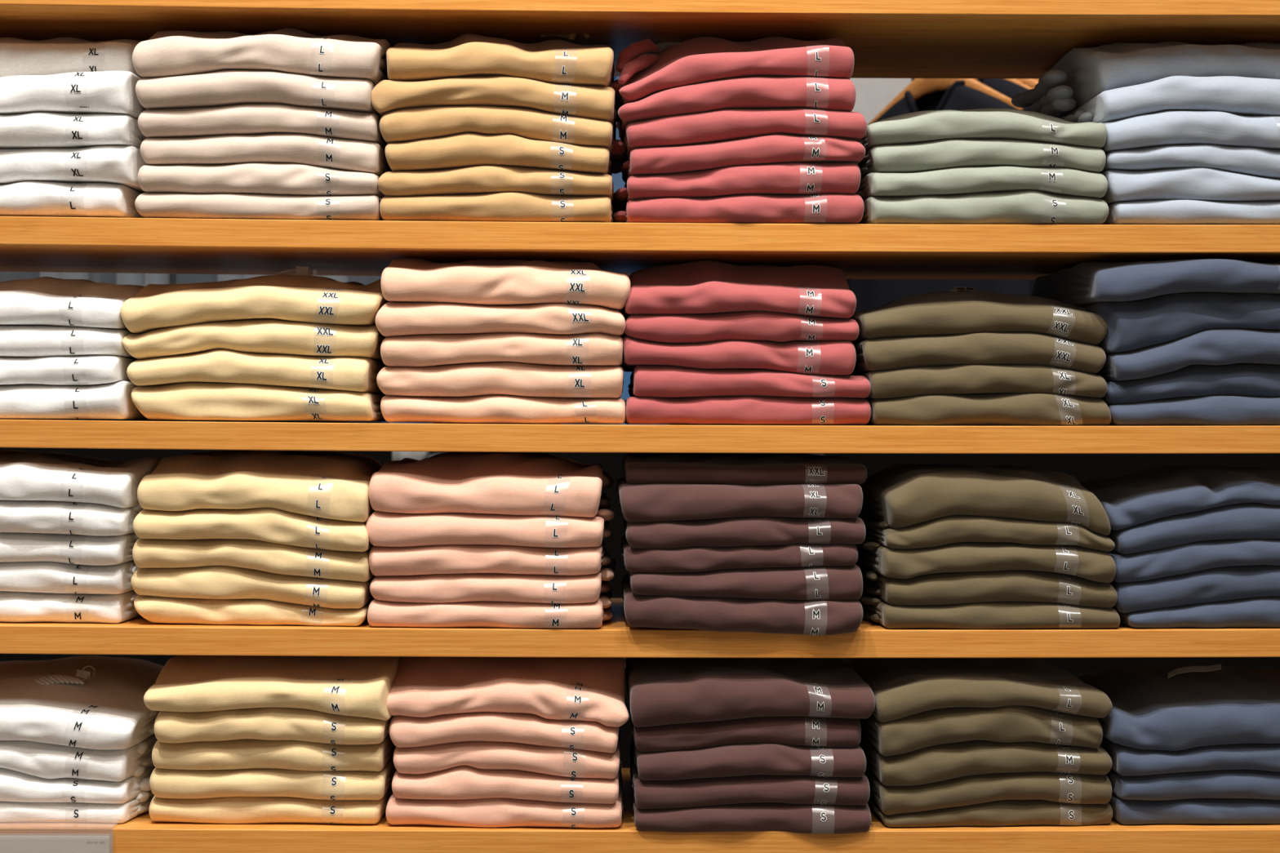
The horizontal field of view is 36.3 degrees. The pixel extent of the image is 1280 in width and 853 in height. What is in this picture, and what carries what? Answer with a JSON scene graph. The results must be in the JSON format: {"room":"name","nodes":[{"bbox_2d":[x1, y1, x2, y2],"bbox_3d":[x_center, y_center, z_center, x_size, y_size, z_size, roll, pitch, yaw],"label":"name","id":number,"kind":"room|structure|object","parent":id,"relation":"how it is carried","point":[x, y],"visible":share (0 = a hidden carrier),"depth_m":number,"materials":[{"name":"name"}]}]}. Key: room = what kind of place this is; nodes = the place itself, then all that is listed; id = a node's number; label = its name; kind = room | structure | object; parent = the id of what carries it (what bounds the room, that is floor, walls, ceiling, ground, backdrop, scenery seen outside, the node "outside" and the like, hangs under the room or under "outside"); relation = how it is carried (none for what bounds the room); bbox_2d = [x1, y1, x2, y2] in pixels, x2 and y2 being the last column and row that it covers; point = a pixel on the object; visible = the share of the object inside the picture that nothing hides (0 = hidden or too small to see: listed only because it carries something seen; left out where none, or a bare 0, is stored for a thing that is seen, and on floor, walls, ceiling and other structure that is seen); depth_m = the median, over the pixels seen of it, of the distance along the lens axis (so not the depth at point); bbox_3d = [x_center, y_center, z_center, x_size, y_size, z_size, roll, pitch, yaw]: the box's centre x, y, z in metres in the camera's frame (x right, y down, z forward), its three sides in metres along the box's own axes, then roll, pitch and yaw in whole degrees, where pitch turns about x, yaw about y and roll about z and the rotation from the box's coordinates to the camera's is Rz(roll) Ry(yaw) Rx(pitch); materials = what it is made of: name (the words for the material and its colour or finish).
{"room":"clothing store","nodes":[
{"label":"clothing store","id":0,"kind":"room"},
{"bbox_2d":[0,78,1279,768],"bbox_3d":[-0.067,-0.800,6.149,8.000,4.100,0.100,0,0,-1],"label":"wall","id":1,"kind":"structure","parent":0,"point":[1080,466],"depth_m":6.12,"materials":[{"name":"wood"}]},
{"bbox_3d":[-0.005,1.300,2.100,8.000,0.100,8.200,0,0,-1],"label":"floor","id":2,"kind":"structure","parent":0,"visible":0},
{"bbox_2d":[0,0,1279,852],"bbox_3d":[0.005,0.225,2.403,2.028,2.049,0.405,0,0,-1],"label":"shelving unit","id":3,"kind":"object","parent":2,"relation":"on","point":[886,38],"visible":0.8,"depth_m":2.21,"materials":[{"name":"brown wood"}]},
{"bbox_2d":[0,590,140,623],"bbox_3d":[-0.714,0.205,2.385,0.269,0.037,0.358,0,0,-1],"label":"shirt","id":4,"kind":"object","parent":3,"relation":"on","point":[15,606],"visible":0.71,"depth_m":2.21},
{"bbox_2d":[0,560,138,594],"bbox_3d":[-0.709,0.172,2.372,0.274,0.038,0.341,0,0,-1],"label":"shirt","id":5,"kind":"object","parent":4,"relation":"on","point":[53,577],"visible":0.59,"depth_m":2.21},
{"bbox_2d":[0,532,139,565],"bbox_3d":[-0.707,0.138,2.369,0.273,0.038,0.352,0,0,-1],"label":"shirt","id":6,"kind":"object","parent":5,"relation":"on","point":[81,549],"visible":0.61,"depth_m":2.20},
{"bbox_2d":[0,499,143,536],"bbox_3d":[-0.705,0.103,2.361,0.272,0.040,0.349,0,0,-1],"label":"shirt","id":7,"kind":"object","parent":6,"relation":"on","point":[49,517],"visible":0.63,"depth_m":2.19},
{"bbox_2d":[0,449,161,507],"bbox_3d":[-0.704,0.061,2.363,0.272,0.062,0.359,0,0,-1],"label":"shirt","id":8,"kind":"object","parent":7,"relation":"on","point":[24,475],"visible":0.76,"depth_m":2.19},
{"bbox_2d":[0,790,154,823],"bbox_3d":[-0.707,0.438,2.374,0.284,0.030,0.330,0,0,-1],"label":"shirt","id":9,"kind":"object","parent":3,"relation":"on","point":[10,811],"visible":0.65,"depth_m":2.21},
{"bbox_2d":[0,765,155,804],"bbox_3d":[-0.707,0.408,2.378,0.281,0.042,0.354,0,0,-1],"label":"shirt","id":10,"kind":"object","parent":9,"relation":"on","point":[15,786],"visible":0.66,"depth_m":2.21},
{"bbox_2d":[0,733,157,782],"bbox_3d":[-0.709,0.379,2.384,0.278,0.047,0.359,0,0,-1],"label":"shirt","id":11,"kind":"object","parent":10,"relation":"on","point":[42,760],"visible":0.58,"depth_m":2.21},
{"bbox_2d":[0,655,164,750],"bbox_3d":[-0.702,0.325,2.369,0.292,0.084,0.353,0,0,-1],"label":"shirt","id":12,"kind":"object","parent":11,"relation":"on","point":[91,702],"visible":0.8,"depth_m":2.26,"materials":[{"name":"fabric"}]},
{"bbox_2d":[133,595,374,626],"bbox_3d":[-0.446,0.209,2.380,0.269,0.034,0.350,0,0,-1],"label":"shirt","id":13,"kind":"object","parent":3,"relation":"on","point":[153,609],"visible":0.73,"depth_m":2.21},
{"bbox_2d":[130,565,375,608],"bbox_3d":[-0.447,0.182,2.369,0.272,0.048,0.344,0,0,-1],"label":"shirt","id":14,"kind":"object","parent":13,"relation":"on","point":[212,582],"visible":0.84,"depth_m":2.21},
{"bbox_2d":[132,538,375,582],"bbox_3d":[-0.444,0.152,2.373,0.276,0.048,0.356,0,0,-1],"label":"shirt","id":15,"kind":"object","parent":14,"relation":"on","point":[255,554],"visible":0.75,"depth_m":2.20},
{"bbox_2d":[133,507,373,551],"bbox_3d":[-0.443,0.117,2.367,0.272,0.049,0.357,0,0,-1],"label":"shirt","id":16,"kind":"object","parent":15,"relation":"on","point":[264,524],"visible":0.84,"depth_m":2.20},
{"bbox_2d":[137,449,382,522],"bbox_3d":[-0.441,0.069,2.371,0.268,0.078,0.362,0,0,-1],"label":"shirt","id":17,"kind":"object","parent":16,"relation":"on","point":[331,485],"visible":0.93,"depth_m":2.20,"materials":[{"name":"fabric"}]},
{"bbox_2d":[131,382,386,421],"bbox_3d":[-0.442,-0.028,2.374,0.278,0.044,0.366,0,0,-1],"label":"shirt","id":18,"kind":"object","parent":3,"relation":"on","point":[188,401],"visible":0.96,"depth_m":2.20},
{"bbox_2d":[126,349,390,395],"bbox_3d":[-0.446,-0.064,2.369,0.280,0.048,0.354,0,0,-1],"label":"shirt","id":19,"kind":"object","parent":18,"relation":"on","point":[215,366],"visible":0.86,"depth_m":2.20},
{"bbox_2d":[122,319,386,362],"bbox_3d":[-0.445,-0.099,2.380,0.292,0.047,0.369,0,0,-1],"label":"shirt","id":20,"kind":"object","parent":19,"relation":"on","point":[275,336],"visible":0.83,"depth_m":2.20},
{"bbox_2d":[120,266,389,333],"bbox_3d":[-0.443,-0.148,2.374,0.299,0.085,0.356,0,0,-1],"label":"shirt","id":21,"kind":"object","parent":20,"relation":"on","point":[303,297],"visible":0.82,"depth_m":2.20,"materials":[{"name":"fabric"}]},
{"bbox_2d":[134,192,383,220],"bbox_3d":[-0.435,-0.249,2.356,0.282,0.031,0.332,0,0,-1],"label":"shirt","id":22,"kind":"object","parent":3,"relation":"on","point":[148,205],"visible":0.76,"depth_m":2.19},
{"bbox_2d":[137,163,385,198],"bbox_3d":[-0.433,-0.281,2.361,0.275,0.037,0.341,0,0,-1],"label":"shirt","id":23,"kind":"object","parent":22,"relation":"on","point":[275,179],"visible":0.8,"depth_m":2.20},
{"bbox_2d":[140,133,392,177],"bbox_3d":[-0.433,-0.311,2.371,0.276,0.045,0.353,0,0,-1],"label":"shirt","id":24,"kind":"object","parent":23,"relation":"on","point":[344,154],"visible":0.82,"depth_m":2.20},
{"bbox_2d":[137,103,386,150],"bbox_3d":[-0.434,-0.346,2.366,0.275,0.042,0.346,0,0,-1],"label":"shirt","id":25,"kind":"object","parent":24,"relation":"on","point":[245,118],"visible":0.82,"depth_m":2.20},
{"bbox_2d":[135,70,381,118],"bbox_3d":[-0.437,-0.382,2.358,0.273,0.046,0.340,0,0,-1],"label":"shirt","id":26,"kind":"object","parent":25,"relation":"on","point":[222,87],"visible":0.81,"depth_m":2.19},
{"bbox_2d":[132,27,391,85],"bbox_3d":[-0.435,-0.431,2.362,0.282,0.074,0.345,0,0,-1],"label":"shirt","id":27,"kind":"object","parent":26,"relation":"on","point":[286,50],"visible":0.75,"depth_m":2.20,"materials":[{"name":"fabric"}]},
{"bbox_2d":[149,783,392,824],"bbox_3d":[-0.430,0.438,2.380,0.275,0.032,0.339,0,0,-1],"label":"shirt","id":28,"kind":"object","parent":3,"relation":"on","point":[228,810],"visible":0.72,"depth_m":2.22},
{"bbox_2d":[149,753,396,800],"bbox_3d":[-0.426,0.407,2.376,0.273,0.036,0.340,0,0,-1],"label":"shirt","id":29,"kind":"object","parent":28,"relation":"on","point":[163,783],"visible":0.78,"depth_m":2.21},
{"bbox_2d":[151,733,395,771],"bbox_3d":[-0.426,0.374,2.381,0.266,0.038,0.356,0,0,-1],"label":"shirt","id":30,"kind":"object","parent":29,"relation":"on","point":[246,753],"visible":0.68,"depth_m":2.21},
{"bbox_2d":[154,707,392,745],"bbox_3d":[-0.423,0.339,2.375,0.268,0.042,0.360,0,0,-1],"label":"shirt","id":31,"kind":"object","parent":30,"relation":"on","point":[255,723],"visible":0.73,"depth_m":2.20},
{"bbox_2d":[143,655,401,720],"bbox_3d":[-0.424,0.301,2.364,0.289,0.062,0.351,0,0,-1],"label":"shirt","id":32,"kind":"object","parent":31,"relation":"on","point":[361,686],"visible":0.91,"depth_m":2.20,"materials":[{"name":"fabric"}]},
{"bbox_2d":[367,582,613,628],"bbox_3d":[-0.174,0.213,2.366,0.288,0.031,0.349,0,0,-1],"label":"shirt","id":33,"kind":"object","parent":3,"relation":"on","point":[380,613],"visible":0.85,"depth_m":2.20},
{"bbox_2d":[369,556,616,604],"bbox_3d":[-0.170,0.182,2.369,0.286,0.036,0.353,0,0,-1],"label":"shirt","id":34,"kind":"object","parent":33,"relation":"on","point":[464,587],"visible":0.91,"depth_m":2.20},
{"bbox_2d":[368,537,610,576],"bbox_3d":[-0.173,0.152,2.367,0.276,0.036,0.350,0,0,-1],"label":"shirt","id":35,"kind":"object","parent":34,"relation":"on","point":[384,561],"visible":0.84,"depth_m":2.20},
{"bbox_2d":[365,506,614,547],"bbox_3d":[-0.173,0.115,2.363,0.283,0.044,0.348,0,0,-1],"label":"shirt","id":36,"kind":"object","parent":35,"relation":"on","point":[386,529],"visible":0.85,"depth_m":2.20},
{"bbox_2d":[368,451,613,517],"bbox_3d":[-0.171,0.067,2.372,0.281,0.071,0.366,0,0,-1],"label":"shirt","id":37,"kind":"object","parent":36,"relation":"on","point":[519,483],"visible":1,"depth_m":2.20,"materials":[{"name":"fabric"}]},
{"bbox_2d":[379,191,613,222],"bbox_3d":[-0.166,-0.249,2.364,0.269,0.034,0.338,0,0,-1],"label":"shirt","id":38,"kind":"object","parent":3,"relation":"on","point":[504,206],"visible":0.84,"depth_m":2.20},
{"bbox_2d":[377,164,614,206],"bbox_3d":[-0.166,-0.279,2.366,0.273,0.036,0.342,0,0,-1],"label":"shirt","id":39,"kind":"object","parent":38,"relation":"on","point":[485,179],"visible":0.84,"depth_m":2.20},
{"bbox_2d":[385,132,611,175],"bbox_3d":[-0.163,-0.312,2.362,0.258,0.045,0.335,0,0,-1],"label":"shirt","id":40,"kind":"object","parent":39,"relation":"on","point":[469,148],"visible":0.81,"depth_m":2.20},
{"bbox_2d":[379,105,613,174],"bbox_3d":[-0.165,-0.342,2.366,0.269,0.046,0.334,0,0,-1],"label":"shirt","id":41,"kind":"object","parent":40,"relation":"on","point":[410,124],"visible":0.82,"depth_m":2.20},
{"bbox_2d":[370,75,617,139],"bbox_3d":[-0.169,-0.374,2.378,0.281,0.051,0.361,0,0,-1],"label":"shirt","id":42,"kind":"object","parent":41,"relation":"on","point":[598,103],"visible":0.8,"depth_m":2.20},
{"bbox_2d":[386,33,614,86],"bbox_3d":[-0.163,-0.434,2.375,0.265,0.089,0.349,0,0,-1],"label":"shirt","id":43,"kind":"object","parent":42,"relation":"on","point":[557,61],"visible":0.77,"depth_m":2.21,"materials":[{"name":"fabric"}]},
{"bbox_2d":[380,395,626,424],"bbox_3d":[-0.157,-0.020,2.372,0.289,0.033,0.350,0,0,-1],"label":"shirt","id":44,"kind":"object","parent":3,"relation":"on","point":[485,409],"visible":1,"depth_m":2.21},
{"bbox_2d":[376,361,623,398],"bbox_3d":[-0.161,-0.053,2.369,0.285,0.041,0.340,0,0,-1],"label":"shirt","id":45,"kind":"object","parent":44,"relation":"on","point":[500,378],"visible":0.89,"depth_m":2.20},
{"bbox_2d":[380,333,623,367],"bbox_3d":[-0.158,-0.087,2.361,0.280,0.039,0.330,0,0,-1],"label":"shirt","id":46,"kind":"object","parent":45,"relation":"on","point":[588,348],"visible":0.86,"depth_m":2.20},
{"bbox_2d":[375,302,625,337],"bbox_3d":[-0.159,-0.121,2.370,0.286,0.040,0.352,0,0,-1],"label":"shirt","id":47,"kind":"object","parent":46,"relation":"on","point":[393,318],"visible":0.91,"depth_m":2.20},
{"bbox_2d":[380,257,630,314],"bbox_3d":[-0.154,-0.165,2.369,0.288,0.063,0.355,0,0,-1],"label":"shirt","id":48,"kind":"object","parent":47,"relation":"on","point":[475,282],"visible":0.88,"depth_m":2.20,"materials":[{"name":"fabric"}]},
{"bbox_2d":[386,760,623,828],"bbox_3d":[-0.157,0.439,2.375,0.275,0.034,0.353,0,0,-1],"label":"shirt","id":49,"kind":"object","parent":3,"relation":"on","point":[482,812],"visible":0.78,"depth_m":2.21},
{"bbox_2d":[391,765,620,804],"bbox_3d":[-0.156,0.406,2.370,0.267,0.040,0.350,0,0,-1],"label":"shirt","id":50,"kind":"object","parent":49,"relation":"on","point":[460,782],"visible":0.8,"depth_m":2.21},
{"bbox_2d":[393,730,621,779],"bbox_3d":[-0.155,0.378,2.376,0.265,0.043,0.358,0,0,-1],"label":"shirt","id":51,"kind":"object","parent":50,"relation":"on","point":[491,755],"visible":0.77,"depth_m":2.21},
{"bbox_2d":[389,711,619,753],"bbox_3d":[-0.157,0.347,2.371,0.264,0.044,0.355,0,0,-1],"label":"shirt","id":52,"kind":"object","parent":51,"relation":"on","point":[405,731],"visible":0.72,"depth_m":2.20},
{"bbox_2d":[386,657,629,727],"bbox_3d":[-0.155,0.306,2.372,0.281,0.068,0.360,0,0,-1],"label":"shirt","id":53,"kind":"object","parent":52,"relation":"on","point":[557,688],"visible":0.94,"depth_m":2.21,"materials":[{"name":"fabric"}]},
{"bbox_2d":[612,194,864,223],"bbox_3d":[0.105,-0.247,2.365,0.297,0.034,0.341,0,0,-1],"label":"shirt","id":54,"kind":"object","parent":3,"relation":"on","point":[740,208],"visible":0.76,"depth_m":2.20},
{"bbox_2d":[612,161,861,213],"bbox_3d":[0.105,-0.280,2.372,0.296,0.043,0.354,0,0,-1],"label":"shirt","id":55,"kind":"object","parent":54,"relation":"on","point":[809,178],"visible":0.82,"depth_m":2.20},
{"bbox_2d":[619,133,865,187],"bbox_3d":[0.114,-0.310,2.366,0.278,0.047,0.341,0,0,-1],"label":"shirt","id":56,"kind":"object","parent":55,"relation":"on","point":[775,148],"visible":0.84,"depth_m":2.20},
{"bbox_2d":[610,107,866,173],"bbox_3d":[0.106,-0.340,2.373,0.302,0.047,0.355,0,0,-1],"label":"shirt","id":57,"kind":"object","parent":56,"relation":"on","point":[728,124],"visible":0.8,"depth_m":2.21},
{"bbox_2d":[617,75,856,141],"bbox_3d":[0.108,-0.373,2.369,0.274,0.054,0.345,0,0,-1],"label":"shirt","id":58,"kind":"object","parent":57,"relation":"on","point":[758,91],"visible":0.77,"depth_m":2.21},
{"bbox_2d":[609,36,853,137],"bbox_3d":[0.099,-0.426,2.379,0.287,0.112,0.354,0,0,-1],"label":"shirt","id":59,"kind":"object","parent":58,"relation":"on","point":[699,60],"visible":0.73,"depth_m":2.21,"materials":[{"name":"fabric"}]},
{"bbox_2d":[620,573,862,635],"bbox_3d":[0.113,0.213,2.357,0.275,0.044,0.346,0,0,-1],"label":"shirt","id":60,"kind":"object","parent":3,"relation":"on","point":[806,617],"visible":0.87,"depth_m":2.19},
{"bbox_2d":[627,564,862,599],"bbox_3d":[0.118,0.177,2.365,0.268,0.040,0.352,0,0,-1],"label":"shirt","id":61,"kind":"object","parent":60,"relation":"on","point":[823,582],"visible":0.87,"depth_m":2.19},
{"bbox_2d":[620,533,857,573],"bbox_3d":[0.112,0.149,2.363,0.270,0.033,0.336,0,0,-1],"label":"shirt","id":62,"kind":"object","parent":61,"relation":"on","point":[700,558],"visible":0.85,"depth_m":2.20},
{"bbox_2d":[621,516,866,548],"bbox_3d":[0.118,0.120,2.373,0.280,0.036,0.359,0,0,-1],"label":"shirt","id":63,"kind":"object","parent":62,"relation":"on","point":[740,531],"visible":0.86,"depth_m":2.20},
{"bbox_2d":[616,476,862,522],"bbox_3d":[0.111,0.087,2.369,0.282,0.044,0.354,0,0,-1],"label":"shirt","id":64,"kind":"object","parent":63,"relation":"on","point":[644,502],"visible":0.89,"depth_m":2.20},
{"bbox_2d":[622,453,866,484],"bbox_3d":[0.119,0.050,2.377,0.281,0.034,0.321,0,0,-1],"label":"shirt","id":65,"kind":"object","parent":64,"relation":"on","point":[737,468],"visible":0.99,"depth_m":2.22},
{"bbox_2d":[624,395,871,424],"bbox_3d":[0.120,-0.018,2.383,0.285,0.032,0.353,0,0,-1],"label":"shirt","id":66,"kind":"object","parent":3,"relation":"on","point":[719,410],"visible":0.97,"depth_m":2.21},
{"bbox_2d":[627,364,871,398],"bbox_3d":[0.124,-0.051,2.378,0.278,0.037,0.346,0,0,-1],"label":"shirt","id":67,"kind":"object","parent":66,"relation":"on","point":[646,380],"visible":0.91,"depth_m":2.21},
{"bbox_2d":[621,336,856,375],"bbox_3d":[0.109,-0.081,2.379,0.269,0.043,0.350,0,0,-1],"label":"shirt","id":68,"kind":"object","parent":67,"relation":"on","point":[805,357],"visible":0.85,"depth_m":2.21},
{"bbox_2d":[622,311,859,343],"bbox_3d":[0.113,-0.113,2.374,0.272,0.036,0.336,0,0,-1],"label":"shirt","id":69,"kind":"object","parent":68,"relation":"on","point":[780,327],"visible":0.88,"depth_m":2.21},
{"bbox_2d":[622,260,856,320],"bbox_3d":[0.111,-0.160,2.375,0.269,0.071,0.353,0,0,-1],"label":"shirt","id":70,"kind":"object","parent":69,"relation":"on","point":[704,286],"visible":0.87,"depth_m":2.21,"materials":[{"name":"fabric"}]},
{"bbox_2d":[630,765,871,834],"bbox_3d":[0.126,0.443,2.367,0.272,0.035,0.349,0,0,-1],"label":"shirt","id":71,"kind":"object","parent":3,"relation":"on","point":[815,819],"visible":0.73,"depth_m":2.20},
{"bbox_2d":[629,737,870,808],"bbox_3d":[0.124,0.413,2.367,0.274,0.039,0.346,0,0,-1],"label":"shirt","id":72,"kind":"object","parent":71,"relation":"on","point":[793,789],"visible":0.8,"depth_m":2.20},
{"bbox_2d":[631,723,866,780],"bbox_3d":[0.123,0.380,2.368,0.265,0.042,0.353,0,0,-1],"label":"shirt","id":73,"kind":"object","parent":72,"relation":"on","point":[744,758],"visible":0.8,"depth_m":2.20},
{"bbox_2d":[628,700,861,751],"bbox_3d":[0.120,0.349,2.377,0.265,0.042,0.345,0,0,-1],"label":"shirt","id":74,"kind":"object","parent":73,"relation":"on","point":[797,730],"visible":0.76,"depth_m":2.21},
{"bbox_2d":[625,657,875,727],"bbox_3d":[0.125,0.311,2.368,0.282,0.058,0.349,0,0,-1],"label":"shirt","id":75,"kind":"object","parent":74,"relation":"on","point":[661,691],"visible":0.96,"depth_m":2.21,"materials":[{"name":"fabric"}]},
{"bbox_2d":[844,393,1111,425],"bbox_3d":[0.398,-0.020,2.387,0.281,0.037,0.357,0,0,-1],"label":"shirt","id":76,"kind":"object","parent":3,"relation":"on","point":[973,409],"visible":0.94,"depth_m":2.21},
{"bbox_2d":[853,364,1106,399],"bbox_3d":[0.394,-0.051,2.383,0.278,0.040,0.343,0,0,-1],"label":"shirt","id":77,"kind":"object","parent":76,"relation":"on","point":[963,379],"visible":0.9,"depth_m":2.22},
{"bbox_2d":[847,332,1106,375],"bbox_3d":[0.390,-0.085,2.387,0.283,0.047,0.348,0,0,-1],"label":"shirt","id":78,"kind":"object","parent":77,"relation":"on","point":[886,353],"visible":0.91,"depth_m":2.22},
{"bbox_2d":[847,286,1107,345],"bbox_3d":[0.392,-0.132,2.392,0.291,0.076,0.351,0,0,-1],"label":"shirt","id":79,"kind":"object","parent":78,"relation":"on","point":[966,310],"visible":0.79,"depth_m":2.23,"materials":[{"name":"fabric"}]},
{"bbox_2d":[857,190,1108,224],"bbox_3d":[0.392,-0.249,2.370,0.284,0.039,0.341,0,0,-1],"label":"shirt","id":80,"kind":"object","parent":3,"relation":"on","point":[1018,206],"visible":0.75,"depth_m":2.21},
{"bbox_2d":[857,588,1119,629],"bbox_3d":[0.403,0.216,2.380,0.289,0.033,0.347,0,0,-1],"label":"shirt","id":81,"kind":"object","parent":3,"relation":"on","point":[990,615],"visible":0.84,"depth_m":2.21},
{"bbox_2d":[855,561,1117,608],"bbox_3d":[0.400,0.185,2.378,0.284,0.043,0.346,0,0,-1],"label":"shirt","id":82,"kind":"object","parent":81,"relation":"on","point":[1016,585],"visible":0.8,"depth_m":2.21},
{"bbox_2d":[855,539,1115,582],"bbox_3d":[0.402,0.155,2.385,0.285,0.046,0.369,0,0,-1],"label":"shirt","id":83,"kind":"object","parent":82,"relation":"on","point":[1090,564],"visible":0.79,"depth_m":2.21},
{"bbox_2d":[857,513,1115,551],"bbox_3d":[0.403,0.122,2.373,0.273,0.041,0.333,0,0,-1],"label":"shirt","id":84,"kind":"object","parent":83,"relation":"on","point":[951,529],"visible":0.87,"depth_m":2.21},
{"bbox_2d":[858,462,1110,535],"bbox_3d":[0.404,0.085,2.376,0.260,0.077,0.344,0,0,-1],"label":"shirt","id":85,"kind":"object","parent":84,"relation":"on","point":[900,495],"visible":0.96,"depth_m":2.21,"materials":[{"name":"fabric"}]},
{"bbox_2d":[867,795,1112,826],"bbox_3d":[0.407,0.442,2.385,0.273,0.030,0.334,0,0,-1],"label":"shirt","id":86,"kind":"object","parent":3,"relation":"on","point":[1003,812],"visible":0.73,"depth_m":2.23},
{"bbox_2d":[864,764,1111,815],"bbox_3d":[0.406,0.420,2.392,0.276,0.050,0.358,0,0,-1],"label":"shirt","id":87,"kind":"object","parent":86,"relation":"on","point":[1074,788],"visible":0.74,"depth_m":2.22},
{"bbox_2d":[858,731,1112,786],"bbox_3d":[0.402,0.384,2.388,0.270,0.053,0.362,0,0,-1],"label":"shirt","id":88,"kind":"object","parent":87,"relation":"on","point":[940,762],"visible":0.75,"depth_m":2.22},
{"bbox_2d":[858,705,1102,756],"bbox_3d":[0.396,0.346,2.381,0.262,0.057,0.352,0,0,-1],"label":"shirt","id":89,"kind":"object","parent":88,"relation":"on","point":[1011,723],"visible":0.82,"depth_m":2.21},
{"bbox_2d":[846,657,1112,722],"bbox_3d":[0.398,0.311,2.378,0.275,0.051,0.350,0,0,-1],"label":"shirt","id":90,"kind":"object","parent":89,"relation":"on","point":[901,687],"visible":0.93,"depth_m":2.22,"materials":[{"name":"fabric"}]},
{"bbox_2d":[1101,200,1279,224],"bbox_3d":[0.690,-0.245,2.388,0.312,0.028,0.348,0,0,-1],"label":"shirt","id":91,"kind":"object","parent":3,"relation":"on","point":[1145,211],"visible":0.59,"depth_m":2.22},
{"bbox_2d":[1098,167,1279,205],"bbox_3d":[0.686,-0.276,2.389,0.317,0.039,0.350,0,0,-1],"label":"shirt","id":92,"kind":"object","parent":91,"relation":"on","point":[1206,184],"visible":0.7,"depth_m":2.22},
{"bbox_2d":[1098,144,1279,178],"bbox_3d":[0.686,-0.302,2.382,0.322,0.042,0.339,0,0,-1],"label":"shirt","id":93,"kind":"object","parent":92,"relation":"on","point":[1256,162],"visible":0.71,"depth_m":2.22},
{"bbox_2d":[1100,110,1279,154],"bbox_3d":[0.683,-0.338,2.390,0.322,0.048,0.362,0,0,-1],"label":"shirt","id":94,"kind":"object","parent":93,"relation":"on","point":[1166,127],"visible":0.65,"depth_m":2.21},
{"bbox_2d":[1066,75,1279,123],"bbox_3d":[0.680,-0.376,2.386,0.337,0.054,0.344,0,0,-1],"label":"shirt","id":95,"kind":"object","parent":94,"relation":"on","point":[1240,95],"visible":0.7,"depth_m":2.22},
{"bbox_2d":[1011,40,1279,122],"bbox_3d":[0.670,-0.413,2.418,0.379,0.105,0.335,0,0,-1],"label":"shirt","id":96,"kind":"object","parent":95,"relation":"on","point":[1081,74],"visible":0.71,"depth_m":2.26,"materials":[{"name":"fabric"}]},
{"bbox_2d":[1106,395,1279,425],"bbox_3d":[0.688,-0.018,2.395,0.313,0.034,0.355,0,0,-1],"label":"shirt","id":97,"kind":"object","parent":3,"relation":"on","point":[1203,410],"visible":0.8,"depth_m":2.22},
{"bbox_2d":[1095,363,1279,404],"bbox_3d":[0.689,-0.049,2.394,0.320,0.048,0.345,0,0,-1],"label":"shirt","id":98,"kind":"object","parent":97,"relation":"on","point":[1243,380],"visible":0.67,"depth_m":2.23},
{"bbox_2d":[1094,328,1279,382],"bbox_3d":[0.688,-0.082,2.389,0.309,0.061,0.356,0,0,-1],"label":"shirt","id":99,"kind":"object","parent":98,"relation":"on","point":[1220,346],"visible":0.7,"depth_m":2.21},
{"bbox_2d":[1083,292,1279,354],"bbox_3d":[0.683,-0.119,2.390,0.324,0.070,0.349,0,0,-1],"label":"shirt","id":100,"kind":"object","parent":99,"relation":"on","point":[1137,324],"visible":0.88,"depth_m":2.22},
{"bbox_2d":[1030,258,1279,306],"bbox_3d":[0.675,-0.169,2.377,0.329,0.054,0.353,0,0,-1],"label":"shirt","id":101,"kind":"object","parent":100,"relation":"on","point":[1083,284],"visible":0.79,"depth_m":2.21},
{"bbox_2d":[1108,792,1279,824],"bbox_3d":[0.696,0.442,2.401,0.311,0.030,0.340,0,0,-1],"label":"shirt","id":102,"kind":"object","parent":3,"relation":"on","point":[1191,811],"visible":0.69,"depth_m":2.23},
{"bbox_2d":[1106,768,1279,800],"bbox_3d":[0.695,0.412,2.393,0.307,0.035,0.337,0,0,-1],"label":"shirt","id":103,"kind":"object","parent":102,"relation":"on","point":[1222,784],"visible":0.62,"depth_m":2.23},
{"bbox_2d":[1099,736,1279,776],"bbox_3d":[0.694,0.381,2.397,0.310,0.039,0.353,0,0,-1],"label":"shirt","id":104,"kind":"object","parent":103,"relation":"on","point":[1126,761],"visible":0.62,"depth_m":2.23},
{"bbox_2d":[1075,663,1279,751],"bbox_3d":[0.688,0.330,2.391,0.317,0.082,0.347,0,0,-1],"label":"shirt","id":105,"kind":"object","parent":104,"relation":"on","point":[1156,707],"visible":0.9,"depth_m":2.25,"materials":[{"name":"fabric"}]},
{"bbox_2d":[1115,596,1279,627],"bbox_3d":[0.698,0.212,2.390,0.294,0.037,0.351,0,0,-1],"label":"shirt","id":106,"kind":"object","parent":3,"relation":"on","point":[1260,611],"visible":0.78,"depth_m":2.22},
{"bbox_2d":[1108,564,1279,613],"bbox_3d":[0.691,0.186,2.386,0.308,0.056,0.339,0,0,-1],"label":"shirt","id":107,"kind":"object","parent":106,"relation":"on","point":[1233,582],"visible":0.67,"depth_m":2.22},
{"bbox_2d":[1102,538,1279,582],"bbox_3d":[0.689,0.154,2.384,0.312,0.051,0.339,0,0,-1],"label":"shirt","id":108,"kind":"object","parent":107,"relation":"on","point":[1197,556],"visible":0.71,"depth_m":2.22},
{"bbox_2d":[1102,502,1279,554],"bbox_3d":[0.692,0.117,2.389,0.304,0.060,0.345,0,0,-1],"label":"shirt","id":109,"kind":"object","parent":108,"relation":"on","point":[1242,520],"visible":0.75,"depth_m":2.22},
{"bbox_2d":[1077,464,1279,530],"bbox_3d":[0.687,0.084,2.392,0.320,0.071,0.353,0,0,-1],"label":"shirt","id":110,"kind":"object","parent":109,"relation":"on","point":[1145,494],"visible":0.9,"depth_m":2.24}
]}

